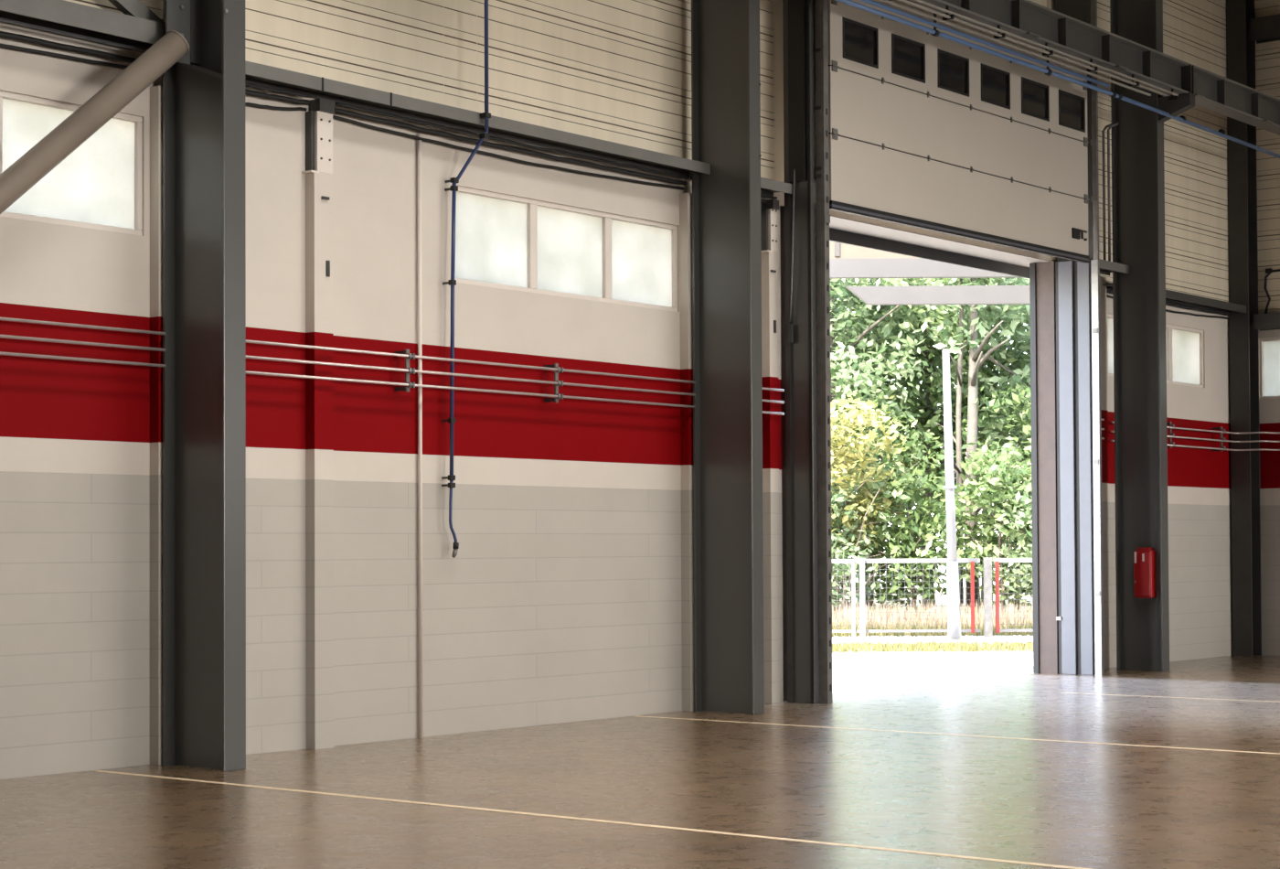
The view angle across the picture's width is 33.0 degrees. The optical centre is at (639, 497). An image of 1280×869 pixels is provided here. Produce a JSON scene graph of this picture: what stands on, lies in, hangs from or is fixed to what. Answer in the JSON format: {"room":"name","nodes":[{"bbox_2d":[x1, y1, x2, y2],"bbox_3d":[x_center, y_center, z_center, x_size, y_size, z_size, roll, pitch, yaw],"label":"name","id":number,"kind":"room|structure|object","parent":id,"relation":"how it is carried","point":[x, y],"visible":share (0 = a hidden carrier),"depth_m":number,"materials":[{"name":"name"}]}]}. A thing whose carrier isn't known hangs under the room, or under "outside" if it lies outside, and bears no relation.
{"room":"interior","nodes":[
{"label":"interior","id":0,"kind":"room"},
{"bbox_2d":[64,0,775,180],"bbox_3d":[-6.002,-5.504,12.063,0.122,4.610,23.000,-1,-2,39],"label":"cladding","id":1,"kind":"object","parent":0,"point":[619,71],"visible":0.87,"depth_m":18.13,"materials":[{"name":"metal"}]},
{"bbox_2d":[0,21,1233,779],"bbox_3d":[-2.559,-0.631,16.198,0.200,5.000,33.900,-1,-2,39],"label":"wall","id":2,"kind":"structure","parent":0,"point":[559,601],"depth_m":16.74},
{"bbox_2d":[0,31,136,68],"bbox_3d":[-5.285,-2.999,12.658,0.065,0.132,6.101,-1,-2,39],"label":"cable bundle","id":3,"kind":"object","parent":2,"relation":"attached to","point":[6,35],"visible":0.78,"depth_m":14.42,"materials":[{"name":"black rubber"}]},
{"bbox_2d":[0,90,142,234],"bbox_3d":[-4.516,-2.252,13.759,0.075,0.830,3.280,-1,-2,39],"label":"window","id":4,"kind":"structure","parent":2,"relation":"in","point":[99,186],"depth_m":14.63,"materials":[{"name":"glass"}]},
{"bbox_2d":[149,85,162,765],"bbox_3d":[-3.294,-0.503,15.053,0.098,4.700,0.220,-1,-2,39],"label":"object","id":5,"kind":"structure","parent":2,"relation":"attached to","point":[156,91],"depth_m":14.96,"materials":[{"name":"metal"}]},
{"bbox_2d":[245,82,311,111],"bbox_3d":[-2.848,-2.922,15.638,0.089,0.170,1.204,-1,-2,39],"label":"cable bundle","id":6,"kind":"object","parent":2,"relation":"attached to","point":[247,91],"visible":0.51,"depth_m":15.85,"materials":[{"name":"black rubber"}]},
{"bbox_2d":[301,98,334,749],"bbox_3d":[-2.393,-0.553,16.139,0.130,4.840,0.220,-1,-2,39],"label":"pilaster","id":7,"kind":"object","parent":2,"relation":"attached to","point":[319,264],"visible":1,"depth_m":16.11,"materials":[{"name":"white paint"}]},
{"bbox_2d":[394,349,415,391],"bbox_3d":[-1.829,-0.985,16.814,0.171,0.330,0.063,-1,-2,39],"label":"bracket","id":8,"kind":"object","parent":2,"relation":"attached to","point":[406,351],"visible":0.99,"depth_m":16.77,"materials":[{"name":"metal"}]},
{"bbox_2d":[245,370,695,407],"bbox_3d":[-1.330,-0.863,17.323,0.023,0.023,5.790,-1,-2,39],"label":"pipe","id":9,"kind":"object","parent":8,"relation":"attached to","point":[247,371],"visible":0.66,"depth_m":17.18,"materials":[{"name":"metal"}]},
{"bbox_2d":[245,355,695,395],"bbox_3d":[-1.330,-0.973,17.325,0.023,0.023,5.790,-1,-2,39],"label":"pipe","id":10,"kind":"object","parent":8,"relation":"attached to","point":[247,357],"visible":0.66,"depth_m":17.17,"materials":[{"name":"metal"}]},
{"bbox_2d":[245,339,695,383],"bbox_3d":[-1.331,-1.086,17.328,0.023,0.023,5.790,-1,-2,39],"label":"pipe","id":11,"kind":"object","parent":8,"relation":"attached to","point":[247,340],"visible":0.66,"depth_m":17.18,"materials":[{"name":"metal"}]},
{"bbox_2d":[416,133,423,737],"bbox_3d":[-1.730,-0.491,17.010,0.031,4.750,0.031,-1,-2,39],"label":"conduit","id":12,"kind":"object","parent":2,"relation":"attached to","point":[419,142],"visible":1,"depth_m":17.00,"materials":[{"name":"metal"}]},
{"bbox_2d":[441,0,490,557],"bbox_3d":[-1.394,-2.918,17.248,0.409,6.790,0.135,-1,-1,13],"label":"air hose","id":13,"kind":"object","parent":2,"relation":"attached to","point":[485,115],"visible":1,"depth_m":17.21,"materials":[{"name":"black rubber"}]},
{"bbox_2d":[332,102,689,190],"bbox_3d":[-0.948,-2.862,17.978,0.089,0.169,4.331,-1,-2,39],"label":"cable bundle","id":14,"kind":"object","parent":2,"relation":"attached to","point":[336,111],"visible":0.98,"depth_m":17.75,"materials":[{"name":"black rubber"}]},
{"bbox_2d":[543,362,563,402],"bbox_3d":[-0.726,-0.960,18.172,0.171,0.330,0.063,-1,-2,39],"label":"bracket","id":15,"kind":"object","parent":2,"relation":"attached to","point":[556,365],"visible":0.98,"depth_m":18.13,"materials":[{"name":"metal"}]},
{"bbox_2d":[451,184,677,311],"bbox_3d":[-0.620,-2.102,18.554,0.075,0.790,2.960,-1,-2,39],"label":"window","id":16,"kind":"structure","parent":2,"relation":"in","point":[503,241],"depth_m":18.51,"materials":[{"name":"glass"}]},
{"bbox_2d":[679,192,694,711],"bbox_3d":[0.475,-0.416,19.694,0.098,4.700,0.220,-1,-2,39],"label":"trim","id":17,"kind":"structure","parent":2,"relation":"attached to","point":[685,198],"depth_m":19.61,"materials":[{"name":"metal"}]},
{"bbox_2d":[760,199,780,703],"bbox_3d":[1.236,-0.445,20.591,0.150,4.790,0.170,-1,-2,39],"label":"pilaster","id":18,"kind":"object","parent":2,"relation":"attached to","point":[770,421],"visible":0.94,"depth_m":20.56,"materials":[{"name":"white paint"}]},
{"bbox_2d":[780,205,787,700],"bbox_3d":[1.314,-0.428,20.941,0.270,4.772,0.028,-1,-2,39],"label":"trim","id":19,"kind":"structure","parent":2,"relation":"attached to","point":[783,312],"depth_m":20.86,"materials":[{"name":"grey metal"}]},
{"bbox_2d":[780,205,1051,266],"bbox_3d":[3.072,-2.922,23.392,0.480,0.306,7.100,-1,-2,39],"label":"trim","id":20,"kind":"structure","parent":2,"relation":"attached to","point":[836,222],"depth_m":23.46,"materials":[{"name":"beige paint"}]},
{"bbox_2d":[829,227,1029,278],"bbox_3d":[2.875,-2.739,23.548,0.030,0.185,7.100,-1,-2,39],"label":"trim","id":21,"kind":"structure","parent":2,"relation":"attached to","point":[835,235],"depth_m":23.87,"materials":[{"name":"black rubber"}]},
{"bbox_2d":[1029,262,1039,672],"bbox_3d":[4.588,-0.348,25.146,0.070,4.772,0.020,-1,-2,39],"label":"trim","id":22,"kind":"structure","parent":2,"relation":"attached to","point":[1032,266],"depth_m":25.14,"materials":[{"name":"metal"}]},
{"bbox_2d":[1035,260,1058,673],"bbox_3d":[4.703,-0.350,25.097,0.290,4.772,0.038,-1,-2,39],"label":"trim","id":23,"kind":"structure","parent":2,"relation":"attached to","point":[1045,272],"depth_m":25.06,"materials":[{"name":"grey metal"}]},
{"bbox_2d":[1099,276,1109,669],"bbox_3d":[5.512,-0.300,25.896,0.098,4.700,0.220,-1,-2,39],"label":"trim","id":24,"kind":"structure","parent":2,"relation":"attached to","point":[1103,280],"depth_m":25.88,"materials":[{"name":"metal"}]},
{"bbox_2d":[1107,313,1203,387],"bbox_3d":[6.494,-1.833,27.311,0.075,0.760,2.750,-1,-2,39],"label":"window","id":25,"kind":"structure","parent":2,"relation":"in","point":[1184,345],"depth_m":27.91,"materials":[{"name":"glass"}]},
{"bbox_2d":[1106,286,1232,319],"bbox_3d":[6.728,-2.440,27.422,0.089,0.167,3.621,-1,-2,39],"label":"cable bundle","id":26,"kind":"object","parent":2,"relation":"attached to","point":[1107,290],"visible":0.57,"depth_m":27.94,"materials":[{"name":"black rubber"}]},
{"bbox_2d":[1166,421,1174,447],"bbox_3d":[6.656,-0.790,27.261,0.171,0.330,0.063,-1,-2,39],"label":"bracket","id":27,"kind":"object","parent":2,"relation":"attached to","point":[1169,422],"visible":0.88,"depth_m":27.21,"materials":[{"name":"metal"}]},
{"bbox_2d":[1110,420,1279,434],"bbox_3d":[9.935,-0.947,24.984,7.861,0.023,3.941,-1,-2,39],"label":"pipe","id":28,"kind":"object","parent":27,"relation":"attached to","point":[1111,421],"visible":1,"depth_m":28.31,"materials":[{"name":"metal"}]},
{"bbox_2d":[1110,430,1279,442],"bbox_3d":[9.936,-0.834,24.981,7.861,0.023,3.941,-1,-2,39],"label":"pipe","id":29,"kind":"object","parent":27,"relation":"attached to","point":[1111,431],"visible":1,"depth_m":28.35,"materials":[{"name":"metal"}]},
{"bbox_2d":[1110,439,1279,450],"bbox_3d":[9.936,-0.724,24.979,7.861,0.023,3.941,-1,-2,39],"label":"pipe","id":30,"kind":"object","parent":27,"relation":"attached to","point":[1111,440],"visible":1,"depth_m":28.32,"materials":[{"name":"metal"}]},
{"bbox_2d":[1211,426,1226,451],"bbox_3d":[7.614,-0.767,28.441,0.171,0.330,0.063,-1,-2,39],"label":"bracket","id":31,"kind":"object","parent":2,"relation":"attached to","point":[1220,428],"visible":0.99,"depth_m":28.40,"materials":[{"name":"metal"}]},
{"bbox_2d":[0,654,1279,868],"bbox_3d":[5.993,1.820,9.207,22.200,0.300,33.900,-1,-2,39],"label":"floor","id":32,"kind":"structure","parent":0,"point":[1084,805],"depth_m":13.04,"materials":[{"name":"concrete"}]},
{"bbox_2d":[162,0,245,770],"bbox_3d":[-3.054,-2.961,14.772,0.663,9.600,0.395,-1,-2,39],"label":"steel column","id":33,"kind":"structure","parent":32,"relation":"on","point":[204,197],"depth_m":14.78,"materials":[{"name":"metal"}]},
{"bbox_2d":[0,0,165,53],"bbox_3d":[-5.176,-3.202,12.628,0.270,0.155,6.185,-1,-2,39],"label":"beam","id":34,"kind":"structure","parent":33,"relation":"attached to","point":[58,15],"depth_m":14.35,"materials":[{"name":"metal"}]},
{"bbox_2d":[0,17,147,52],"bbox_3d":[-5.190,-3.096,12.551,0.022,0.022,6.050,-1,-2,39],"label":"conduit","id":35,"kind":"object","parent":34,"relation":"attached to","point":[1,18],"visible":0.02,"depth_m":14.30,"materials":[{"name":"metal"}]},
{"bbox_2d":[108,0,165,23],"bbox_3d":[-4.413,-4.159,13.586,0.070,1.983,3.592,-1,-2,39],"label":"brace","id":36,"kind":"object","parent":34,"relation":"attached to","point":[136,8],"visible":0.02,"depth_m":14.72,"materials":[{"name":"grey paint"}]},
{"bbox_2d":[0,316,165,335],"bbox_3d":[-5.103,-1.173,12.682,0.023,0.023,5.780,-1,-2,39],"label":"pipe","id":37,"kind":"object","parent":33,"relation":"attached to","point":[1,318],"visible":1,"depth_m":14.38,"materials":[{"name":"metal"}]},
{"bbox_2d":[0,334,165,351],"bbox_3d":[-5.103,-1.060,12.680,0.023,0.023,5.780,-1,-2,39],"label":"pipe","id":38,"kind":"object","parent":33,"relation":"attached to","point":[1,336],"visible":1,"depth_m":14.38,"materials":[{"name":"metal"}]},
{"bbox_2d":[0,351,165,367],"bbox_3d":[-5.102,-0.950,12.677,0.023,0.023,5.780,-1,-2,39],"label":"pipe","id":39,"kind":"object","parent":33,"relation":"attached to","point":[1,352],"visible":1,"depth_m":14.38,"materials":[{"name":"metal"}]},
{"bbox_2d":[0,30,189,213],"bbox_3d":[-4.758,-0.895,12.624,0.192,4.607,5.294,-1,-2,39],"label":"tube","id":40,"kind":"object","parent":33,"relation":"attached to","point":[32,166],"visible":1,"depth_m":14.02,"materials":[{"name":"brown paint"}]},
{"bbox_2d":[92,769,1091,868],"bbox_3d":[3.308,1.675,8.903,17.980,0.002,0.056,-1,-2,39],"label":"floor marking","id":41,"kind":"object","parent":32,"relation":"on","point":[501,810],"depth_m":11.59,"materials":[{"name":"beige paint"}]},
{"bbox_2d":[691,0,764,714],"bbox_3d":[0.781,-2.873,19.492,0.667,9.600,0.165,-1,-2,39],"label":"steel column","id":42,"kind":"structure","parent":32,"relation":"on","point":[726,80],"depth_m":19.45,"materials":[{"name":"metal"}]},
{"bbox_2d":[245,60,710,176],"bbox_3d":[-1.335,-3.017,17.365,0.256,0.102,5.955,-1,-2,39],"label":"beam","id":43,"kind":"structure","parent":42,"relation":"attached to","point":[255,73],"depth_m":17.21,"materials":[{"name":"metal"}]},
{"bbox_2d":[690,171,793,196],"bbox_3d":[0.963,-2.945,20.199,0.250,0.095,1.295,-1,-2,39],"label":"beam","id":44,"kind":"structure","parent":42,"relation":"attached to","point":[768,186],"depth_m":20.45,"materials":[{"name":"metal"}]},
{"bbox_2d":[760,194,777,209],"bbox_3d":[0.915,-2.808,20.271,0.089,0.168,1.164,-1,-2,39],"label":"cable bundle","id":45,"kind":"object","parent":44,"relation":"hanging from","point":[764,201],"visible":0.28,"depth_m":20.60,"materials":[{"name":"black rubber"}]},
{"bbox_2d":[782,0,819,703],"bbox_3d":[1.545,-2.151,20.623,0.290,8.200,0.160,-1,-2,39],"label":"post","id":46,"kind":"object","parent":32,"relation":"on","point":[798,16],"visible":1,"depth_m":20.55,"materials":[{"name":"grey metal"}]},
{"bbox_2d":[788,171,795,342],"bbox_3d":[1.487,-3.760,20.688,0.078,4.580,0.235,-1,-2,39],"label":"pull cord","id":47,"kind":"object","parent":46,"relation":"hanging from","point":[790,325],"visible":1,"depth_m":20.56,"materials":[{"name":"metal"}]},
{"bbox_2d":[812,47,821,178],"bbox_3d":[1.710,-4.528,20.598,0.085,3.050,0.100,-1,-2,39],"label":"bracket","id":48,"kind":"object","parent":46,"relation":"attached to","point":[815,50],"visible":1,"depth_m":20.54,"materials":[{"name":"metal"}]},
{"bbox_2d":[814,0,832,703],"bbox_3d":[1.741,-2.054,20.520,0.102,8.000,0.088,-1,-2,39],"label":"door track","id":49,"kind":"object","parent":46,"relation":"attached to","point":[821,16],"visible":1,"depth_m":20.48,"materials":[{"name":"metal"}]},
{"bbox_2d":[827,0,1089,263],"bbox_3d":[3.446,-4.038,22.600,0.080,2.664,5.210,-1,-2,39],"label":"door","id":50,"kind":"structure","parent":49,"relation":"attached to","point":[926,131],"depth_m":22.33,"materials":[{"name":"white metal"}]},
{"bbox_2d":[636,714,1279,754],"bbox_3d":[6.939,1.759,13.374,17.980,0.002,0.056,-1,-2,39],"label":"floor marking","id":51,"kind":"object","parent":32,"relation":"on","point":[636,715],"depth_m":16.88,"materials":[{"name":"beige paint"}]},
{"bbox_2d":[1054,0,1095,674],"bbox_3d":[5.004,-2.069,24.950,0.465,8.200,0.180,-1,-2,39],"label":"door frame","id":52,"kind":"structure","parent":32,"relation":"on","point":[1072,278],"depth_m":24.86,"materials":[{"name":"metal"}]},
{"bbox_2d":[1090,0,1103,675],"bbox_3d":[5.211,-1.976,24.716,0.082,8.000,0.060,-1,-2,39],"label":"door track","id":53,"kind":"object","parent":32,"relation":"on","point":[1095,262],"visible":1,"depth_m":24.68,"materials":[{"name":"metal"}]},
{"bbox_2d":[1109,0,1194,671],"bbox_3d":[6.069,-2.762,25.489,0.995,9.600,0.180,-1,-2,39],"label":"steel column","id":54,"kind":"structure","parent":32,"relation":"on","point":[1137,141],"depth_m":25.59,"materials":[{"name":"metal"}]},
{"bbox_2d":[906,0,1279,135],"bbox_3d":[2.704,-4.965,20.830,0.270,0.385,19.600,-1,-2,39],"label":"beam","id":55,"kind":"structure","parent":54,"relation":"on","point":[1028,19],"depth_m":24.05,"materials":[{"name":"metal"}]},
{"bbox_2d":[912,0,1178,95],"bbox_3d":[2.038,-4.737,19.821,0.028,0.018,13.200,-1,-2,39],"label":"rail","id":56,"kind":"object","parent":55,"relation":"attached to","point":[917,1],"visible":1,"depth_m":22.41,"materials":[{"name":"metal"}]},
{"bbox_2d":[835,0,1279,158],"bbox_3d":[2.794,-4.642,21.137,0.097,0.297,18.200,-1,-2,39],"label":"pipe","id":57,"kind":"object","parent":55,"relation":"hanging from","point":[934,32],"visible":0.95,"depth_m":22.51,"materials":[{"name":"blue metal"}]},
{"bbox_2d":[1167,88,1178,101],"bbox_3d":[6.159,-4.654,24.975,0.120,0.134,0.024,-1,-2,39],"label":"hanger","id":58,"kind":"object","parent":55,"relation":"attached to","point":[1172,98],"visible":1,"depth_m":24.96,"materials":[{"name":"black metal"}]},
{"bbox_3d":[1.747,-4.756,19.542,0.120,0.134,0.024,-1,-2,39],"label":"hanger","id":59,"kind":"object","parent":55,"relation":"attached to","visible":0},
{"bbox_2d":[879,0,1151,95],"bbox_3d":[1.803,-4.674,19.688,0.028,0.018,12.700,-1,-2,39],"label":"rail","id":60,"kind":"object","parent":59,"relation":"attached to","point":[884,1],"visible":1,"depth_m":22.13,"materials":[{"name":"metal"}]},
{"bbox_2d":[897,0,1166,95],"bbox_3d":[1.936,-4.703,19.742,0.028,0.018,12.950,-1,-2,39],"label":"rail","id":61,"kind":"object","parent":59,"relation":"attached to","point":[903,1],"visible":1,"depth_m":22.24,"materials":[{"name":"metal"}]},
{"bbox_2d":[1101,123,1111,260],"bbox_3d":[5.584,-3.616,25.768,0.138,1.705,0.033,0,-1,8],"label":"conduit","id":62,"kind":"object","parent":54,"relation":"attached to","point":[1107,125],"visible":0.85,"depth_m":25.76,"materials":[{"name":"metal"}]},
{"bbox_2d":[1107,121,1119,261],"bbox_3d":[5.634,-3.618,25.727,0.138,1.705,0.033,0,-1,8],"label":"conduit","id":63,"kind":"object","parent":54,"relation":"attached to","point":[1115,123],"visible":0.85,"depth_m":25.72,"materials":[{"name":"metal"}]},
{"bbox_2d":[1098,258,1129,275],"bbox_3d":[5.406,-2.712,25.389,0.260,0.100,0.970,-1,-2,39],"label":"beam","id":64,"kind":"structure","parent":54,"relation":"attached to","point":[1105,266],"depth_m":25.45,"materials":[{"name":"metal"}]},
{"bbox_2d":[1133,547,1156,597],"bbox_3d":[5.931,0.882,25.401,0.220,0.590,0.185,-1,-2,39],"label":"fire extinguisher","id":65,"kind":"object","parent":54,"relation":"attached to","point":[1145,559],"visible":1,"depth_m":25.33,"materials":[{"name":"red paint"}]},
{"bbox_2d":[1102,282,1246,313],"bbox_3d":[6.776,-2.524,27.349,0.250,0.100,3.755,-1,-2,39],"label":"beam","id":66,"kind":"structure","parent":54,"relation":"attached to","point":[1170,294],"depth_m":27.75,"materials":[{"name":"metal"}]},
{"bbox_2d":[1064,692,1279,702],"bbox_3d":[10.603,1.815,16.633,16.400,0.002,0.056,-1,-2,39],"label":"floor marking","id":67,"kind":"object","parent":32,"relation":"on","point":[1064,692],"depth_m":21.00,"materials":[{"name":"beige paint"}]},
{"bbox_2d":[1226,0,1262,656],"bbox_3d":[8.080,-2.694,28.944,0.270,9.600,0.320,-1,-2,39],"label":"steel column","id":68,"kind":"structure","parent":32,"relation":"on","point":[1240,49],"depth_m":28.85,"materials":[{"name":"metal"}]},
{"bbox_2d":[1250,13,1279,43],"bbox_3d":[15.859,-6.423,22.773,19.680,0.300,0.198,-1,-2,39],"label":"beam","id":69,"kind":"structure","parent":68,"relation":"attached to","point":[1264,29],"depth_m":28.78,"materials":[{"name":"metal"}]},
{"bbox_2d":[772,0,1046,181],"bbox_3d":[2.972,-5.292,23.115,0.120,4.620,5.475,-1,-2,39],"label":"cladding","id":70,"kind":"object","parent":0,"point":[779,169],"depth_m":20.98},
{"bbox_2d":[1046,0,1228,301],"bbox_3d":[6.377,-5.025,27.237,0.122,5.000,5.225,-1,-2,39],"label":"cladding","id":71,"kind":"object","parent":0,"point":[1194,31],"visible":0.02,"depth_m":28.13,"materials":[{"name":"metal"}]},
{"bbox_2d":[1254,0,1279,311],"bbox_3d":[16.619,-5.186,22.340,22.000,5.000,0.120,-1,-2,39],"label":"cladding","id":72,"kind":"object","parent":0,"point":[1267,54],"depth_m":28.93,"materials":[{"name":"metal"}]},
{"bbox_2d":[1264,267,1279,313],"bbox_3d":[11.302,-2.823,26.517,7.605,0.603,0.050,-1,-2,39],"label":"cable","id":73,"kind":"object","parent":72,"relation":"attached to","point":[1268,271],"visible":1,"depth_m":28.87,"materials":[{"name":"black rubber"}]},
{"bbox_2d":[1258,309,1279,655],"bbox_3d":[16.680,-0.396,22.278,22.000,4.620,0.200,-1,-2,39],"label":"wall","id":74,"kind":"structure","parent":0,"point":[1269,409],"depth_m":28.85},
{"bbox_2d":[1253,312,1279,330],"bbox_3d":[15.878,-2.514,22.684,19.680,0.200,0.198,-1,-2,39],"label":"beam","id":75,"kind":"structure","parent":74,"relation":"attached to","point":[1261,321],"depth_m":28.70,"materials":[{"name":"grey metal"}]},
{"bbox_2d":[1258,337,1279,399],"bbox_3d":[9.493,-1.750,28.079,3.000,0.820,0.075,-1,-2,39],"label":"window","id":76,"kind":"structure","parent":74,"relation":"in","point":[1269,347],"depth_m":28.94,"materials":[{"name":"glass"}]},
{"label":"outside","id":77,"kind":"structure","parent":0,"visible":0},
{"bbox_2d":[839,586,1033,635],"bbox_3d":[5.013,2.719,55.452,71.163,0.050,68.095,-1,-2,39],"label":"field","id":78,"kind":"structure","parent":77,"point":[939,600],"depth_m":56.10,"materials":[{"name":"plant"}]},
{"bbox_2d":[831,469,885,607],"bbox_3d":[3.287,0.887,40.958,2.688,3.079,2.563,0,-1,-10],"label":"shrub","id":79,"kind":"object","parent":78,"relation":"on","point":[842,569],"visible":0.33,"depth_m":40.71,"materials":[{"name":"green plant"}]},
{"bbox_2d":[833,282,885,494],"bbox_3d":[2.949,-1.895,49.093,5.917,9.020,5.676,-1,-2,39],"label":"tree","id":80,"kind":"object","parent":78,"relation":"on","point":[839,299],"visible":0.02,"depth_m":48.31,"materials":[{"name":"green plant"}]},
{"bbox_2d":[831,489,906,614],"bbox_3d":[3.313,1.134,41.030,4.266,2.588,2.941,0,-1,-28],"label":"bush","id":81,"kind":"object","parent":78,"relation":"on","point":[857,544],"visible":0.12,"depth_m":40.69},
{"bbox_2d":[830,384,917,608],"bbox_3d":[3.755,0.118,41.171,3.070,4.619,2.882,-1,-2,39],"label":"shrub","id":82,"kind":"object","parent":78,"relation":"on","point":[861,419],"visible":0.6,"depth_m":40.91,"materials":[{"name":"yellow plant"}]},
{"bbox_2d":[829,277,944,610],"bbox_3d":[4.082,-1.954,44.961,4.715,8.930,4.646,0,-1,-15],"label":"tree","id":83,"kind":"object","parent":78,"relation":"on","point":[867,372],"visible":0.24,"depth_m":44.55,"materials":[{"name":"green plant"}]},
{"bbox_2d":[831,390,956,611],"bbox_3d":[4.621,0.155,43.253,3.291,4.631,3.513,0,-1,-16],"label":"shrub","id":84,"kind":"object","parent":78,"relation":"on","point":[917,452],"visible":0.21,"depth_m":42.95,"materials":[{"name":"green plant"}]},
{"bbox_2d":[834,280,955,605],"bbox_3d":[5.292,-1.911,52.646,5.874,9.188,5.585,1,-2,-36],"label":"tree","id":85,"kind":"object","parent":78,"relation":"on","point":[860,305],"visible":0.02,"depth_m":51.89,"materials":[{"name":"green plant"}]},
{"bbox_2d":[852,460,992,610],"bbox_3d":[5.311,0.865,41.544,2.730,3.133,2.611,-1,-2,39],"label":"shrub","id":86,"kind":"object","parent":78,"relation":"on","point":[918,524],"visible":0.83,"depth_m":41.23,"materials":[{"name":"green plant"}]},
{"bbox_2d":[833,277,1030,610],"bbox_3d":[6.257,-1.947,47.194,4.900,9.005,4.920,-1,-2,39],"label":"tree","id":87,"kind":"object","parent":78,"relation":"on","point":[929,425],"visible":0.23,"depth_m":46.40,"materials":[{"name":"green plant"}]},
{"bbox_2d":[832,599,1032,629],"bbox_3d":[5.516,2.093,38.771,11.218,0.500,4.656,0,-1,0],"label":"dry grass","id":88,"kind":"structure","parent":78,"relation":"on","point":[922,617],"depth_m":37.84,"materials":[{"name":"plant"}]},
{"bbox_2d":[832,618,1033,637],"bbox_3d":[5.512,2.148,35.905,11.033,0.260,1.406,0,-1,0],"label":"meadow grass","id":89,"kind":"structure","parent":78,"relation":"on","point":[1027,626],"depth_m":35.62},
{"bbox_2d":[885,277,1020,607],"bbox_3d":[6.436,-2.234,43.649,3.158,9.406,3.167,-1,-2,39],"label":"tree","id":90,"kind":"object","parent":78,"relation":"on","point":[958,422],"visible":0.06,"depth_m":43.45,"materials":[{"name":"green plant"}]},
{"bbox_2d":[882,280,1031,607],"bbox_3d":[7.899,-1.758,50.084,5.916,8.739,5.955,0,-1,-11],"label":"tree","id":91,"kind":"object","parent":78,"relation":"on","point":[935,369],"visible":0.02,"depth_m":49.27,"materials":[{"name":"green plant"}]},
{"bbox_2d":[886,277,1030,613],"bbox_3d":[6.702,-2.192,43.060,3.064,9.298,3.380,0,-1,-30],"label":"tree","id":92,"kind":"object","parent":78,"relation":"on","point":[976,361],"visible":0.18,"depth_m":43.03,"materials":[{"name":"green plant"}]},
{"bbox_2d":[922,380,1031,617],"bbox_3d":[7.688,0.028,43.606,3.350,4.870,3.605,0,-1,-17],"label":"shrub","id":93,"kind":"object","parent":78,"relation":"on","point":[995,409],"visible":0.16,"depth_m":43.30,"materials":[{"name":"green plant"}]},
{"bbox_2d":[924,436,1032,618],"bbox_3d":[6.962,0.615,41.804,2.653,3.626,2.582,0,-1,-15],"label":"shrub","id":94,"kind":"object","parent":78,"relation":"on","point":[982,549],"visible":0.63,"depth_m":41.37,"materials":[{"name":"green plant"}]},
{"bbox_2d":[928,277,1031,484],"bbox_3d":[8.658,-1.869,45.543,4.851,8.750,4.740,0,-1,0],"label":"tree","id":95,"kind":"object","parent":78,"relation":"on","point":[1011,376],"visible":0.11,"depth_m":45.15,"materials":[{"name":"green plant"}]},
{"bbox_2d":[981,469,1032,610],"bbox_3d":[7.800,0.907,41.138,2.341,3.006,2.699,0,-1,-15],"label":"shrub","id":96,"kind":"object","parent":78,"relation":"on","point":[1017,552],"visible":0.23,"depth_m":41.01,"materials":[{"name":"green plant"}]},
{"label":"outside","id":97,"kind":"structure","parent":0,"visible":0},
{"bbox_2d":[832,576,1033,693],"bbox_3d":[-11.406,3.078,60.739,69.800,0.290,100.000,-1,-2,39],"label":"ground","id":98,"kind":"structure","parent":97,"point":[851,671],"depth_m":27.18,"materials":[{"name":"concrete"}]},
{"bbox_2d":[851,557,865,638],"bbox_3d":[3.544,1.629,35.108,0.236,1.300,0.103,-1,-1,14],"label":"fence post","id":99,"kind":"object","parent":98,"relation":"on","point":[862,624],"visible":1,"depth_m":35.06,"materials":[{"name":"metal"}]},
{"bbox_2d":[832,557,980,632],"bbox_3d":[1.268,1.614,35.166,8.520,1.215,0.082,0,-1,0],"label":"mesh fence","id":100,"kind":"object","parent":99,"relation":"attached to","point":[972,560],"visible":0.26,"depth_m":35.16,"materials":[{"name":"metal"}]},
{"bbox_2d":[829,240,1029,305],"bbox_3d":[4.795,-1.143,30.258,7.600,6.610,1.450,0,-1,0],"label":"canopy frame","id":101,"kind":"object","parent":98,"relation":"on","point":[846,261],"visible":0.16,"depth_m":30.08,"materials":[{"name":"grey paint"}]},
{"bbox_2d":[832,639,1033,651],"bbox_3d":[4.509,2.132,31.255,9.026,0.090,2.251,0,-1,0],"label":"grass","id":102,"kind":"structure","parent":98,"relation":"on","point":[853,646],"depth_m":30.84,"materials":[{"name":"plant"}]},
{"bbox_2d":[942,349,961,639],"bbox_3d":[4.978,-0.056,34.510,0.257,4.632,0.250,-1,-2,39],"label":"light pole","id":103,"kind":"object","parent":98,"relation":"on","point":[953,595],"visible":1,"depth_m":34.44,"materials":[{"name":"metal"}]},
{"bbox_2d":[982,556,992,637],"bbox_3d":[5.648,1.619,35.092,0.144,1.300,0.120,0,-1,0],"label":"fence post","id":104,"kind":"object","parent":98,"relation":"on","point":[987,560],"visible":1,"depth_m":35.03,"materials":[{"name":"metal"}]},
{"bbox_2d":[994,557,1033,632],"bbox_3d":[8.394,1.579,35.166,5.228,1.215,0.082,0,-1,0],"label":"mesh fence","id":105,"kind":"object","parent":104,"relation":"attached to","point":[997,560],"visible":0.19,"depth_m":35.15,"materials":[{"name":"metal"}]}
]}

